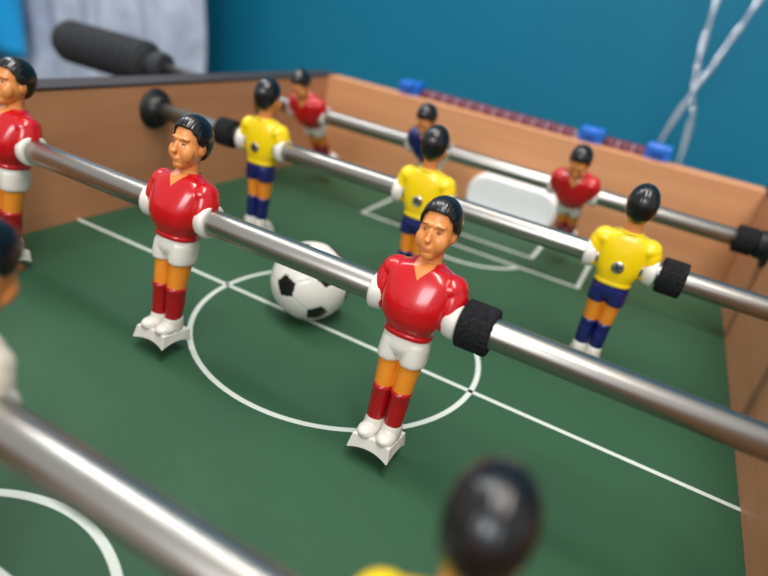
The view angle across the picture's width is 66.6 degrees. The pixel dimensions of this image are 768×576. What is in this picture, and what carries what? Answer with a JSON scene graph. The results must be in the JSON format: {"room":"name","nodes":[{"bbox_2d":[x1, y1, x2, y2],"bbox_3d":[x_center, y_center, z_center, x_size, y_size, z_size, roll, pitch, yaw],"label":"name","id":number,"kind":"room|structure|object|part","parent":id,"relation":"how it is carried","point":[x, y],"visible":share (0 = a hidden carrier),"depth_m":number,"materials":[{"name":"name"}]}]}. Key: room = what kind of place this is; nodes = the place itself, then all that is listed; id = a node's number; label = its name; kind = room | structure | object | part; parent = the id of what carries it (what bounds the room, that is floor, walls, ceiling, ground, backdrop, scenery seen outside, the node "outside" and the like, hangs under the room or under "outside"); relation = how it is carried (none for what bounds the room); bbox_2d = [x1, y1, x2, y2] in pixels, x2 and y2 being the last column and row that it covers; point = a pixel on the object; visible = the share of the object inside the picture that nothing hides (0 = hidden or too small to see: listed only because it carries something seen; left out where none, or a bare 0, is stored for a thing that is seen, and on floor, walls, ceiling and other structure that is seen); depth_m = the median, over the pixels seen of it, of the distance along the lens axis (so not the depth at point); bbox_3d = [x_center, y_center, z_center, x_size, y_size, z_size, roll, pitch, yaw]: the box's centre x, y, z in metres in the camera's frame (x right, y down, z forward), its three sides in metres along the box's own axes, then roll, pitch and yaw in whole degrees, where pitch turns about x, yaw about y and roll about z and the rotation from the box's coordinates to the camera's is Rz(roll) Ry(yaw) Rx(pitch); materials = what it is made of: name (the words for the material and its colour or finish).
{"room":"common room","nodes":[
{"label":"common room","id":0,"kind":"room"},
{"bbox_2d":[0,0,767,186],"bbox_3d":[0.586,-0.795,1.049,6.400,2.600,0.080,22,28,20],"label":"wall","id":1,"kind":"structure","parent":0,"point":[624,68],"depth_m":1.24,"materials":[{"name":"blue paint"}]},
{"bbox_3d":[-0.471,0.931,0.073,6.400,0.050,3.620,22,28,20],"label":"floor","id":2,"kind":"structure","parent":0,"visible":0},
{"bbox_2d":[20,0,205,78],"bbox_3d":[-0.758,-0.781,1.536,0.722,1.537,0.101,22,28,20],"label":"hanging cloth","id":3,"kind":"object","parent":2,"relation":"on","point":[177,27],"visible":0.16,"depth_m":1.52,"materials":[{"name":"white fabric"}]},
{"bbox_2d":[0,0,27,59],"bbox_3d":[-1.121,-1.142,1.474,0.517,0.977,0.057,22,28,20],"label":"cloth","id":4,"kind":"object","parent":3,"relation":"hanging from","point":[12,38],"visible":0.99,"depth_m":1.61,"materials":[{"name":"blue fabric"}]},
{"bbox_2d":[0,70,767,575],"bbox_3d":[-0.079,0.311,0.455,0.427,0.843,0.608,22,28,20],"label":"foosball table","id":5,"kind":"object","parent":2,"relation":"on","point":[247,422],"visible":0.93,"depth_m":0.28,"materials":[{"name":"brown"}]},
{"bbox_3d":[-0.199,-0.057,0.368,0.019,0.136,0.595,22,28,20],"label":"panel","id":6,"kind":"part","parent":5,"relation":"part of","materials":[{"name":"brown wood"}]},
{"bbox_2d":[0,218,542,575],"bbox_3d":[-0.010,0.070,0.094,0.677,0.096,0.054,22,28,20],"label":"rod","id":7,"kind":"object","parent":5,"relation":"on","point":[491,519],"visible":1,"depth_m":0.10,"materials":[{"name":"metal"}]},
{"bbox_2d":[271,241,347,319],"bbox_3d":[-0.038,-0.004,0.307,0.041,0.041,0.041,22,28,20],"label":"soccer ball","id":8,"kind":"object","parent":5,"relation":"on","point":[302,296],"visible":0.65,"depth_m":0.29,"materials":[{"name":"white plastic"}]},
{"bbox_2d":[0,56,767,464],"bbox_3d":[-0.126,-0.039,0.266,0.677,0.100,0.039,22,28,20],"label":"rod","id":9,"kind":"object","parent":5,"relation":"on","point":[418,296],"visible":1,"depth_m":0.22,"materials":[{"name":"metal"}]},
{"bbox_2d":[51,20,760,255],"bbox_3d":[-0.015,-0.120,0.470,0.677,0.087,0.071,22,28,20],"label":"rod","id":10,"kind":"object","parent":5,"relation":"on","point":[112,53],"visible":0.77,"depth_m":0.44,"materials":[{"name":"metal"}]},
{"bbox_2d":[158,77,767,357],"bbox_3d":[0.100,-0.010,0.299,0.677,0.101,0.041,22,27,20],"label":"rod","id":11,"kind":"object","parent":5,"relation":"on","point":[621,256],"visible":0.84,"depth_m":0.30,"materials":[{"name":"metal"}]},
{"bbox_3d":[0.108,-0.081,0.539,0.387,0.137,0.019,22,28,20],"label":"panel","id":12,"kind":"part","parent":5,"relation":"part of","materials":[{"name":"brown wood"}]},
{"bbox_3d":[0.157,0.084,0.231,0.019,0.136,0.595,22,28,20],"label":"panel","id":13,"kind":"part","parent":5,"relation":"part of","materials":[{"name":"brown wood"}]},
{"bbox_2d":[677,0,719,164],"bbox_3d":[0.520,-0.269,1.018,0.121,1.520,0.010,22,28,20],"label":"hanging cable","id":14,"kind":"object","parent":2,"relation":"on","point":[704,38],"visible":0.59,"depth_m":0.98,"materials":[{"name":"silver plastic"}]},
{"bbox_2d":[658,0,761,142],"bbox_3d":[0.512,-0.262,1.000,0.345,1.520,0.010,22,28,20],"label":"cable","id":15,"kind":"object","parent":2,"relation":"on","point":[740,26],"visible":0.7,"depth_m":0.95,"materials":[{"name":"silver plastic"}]}
]}

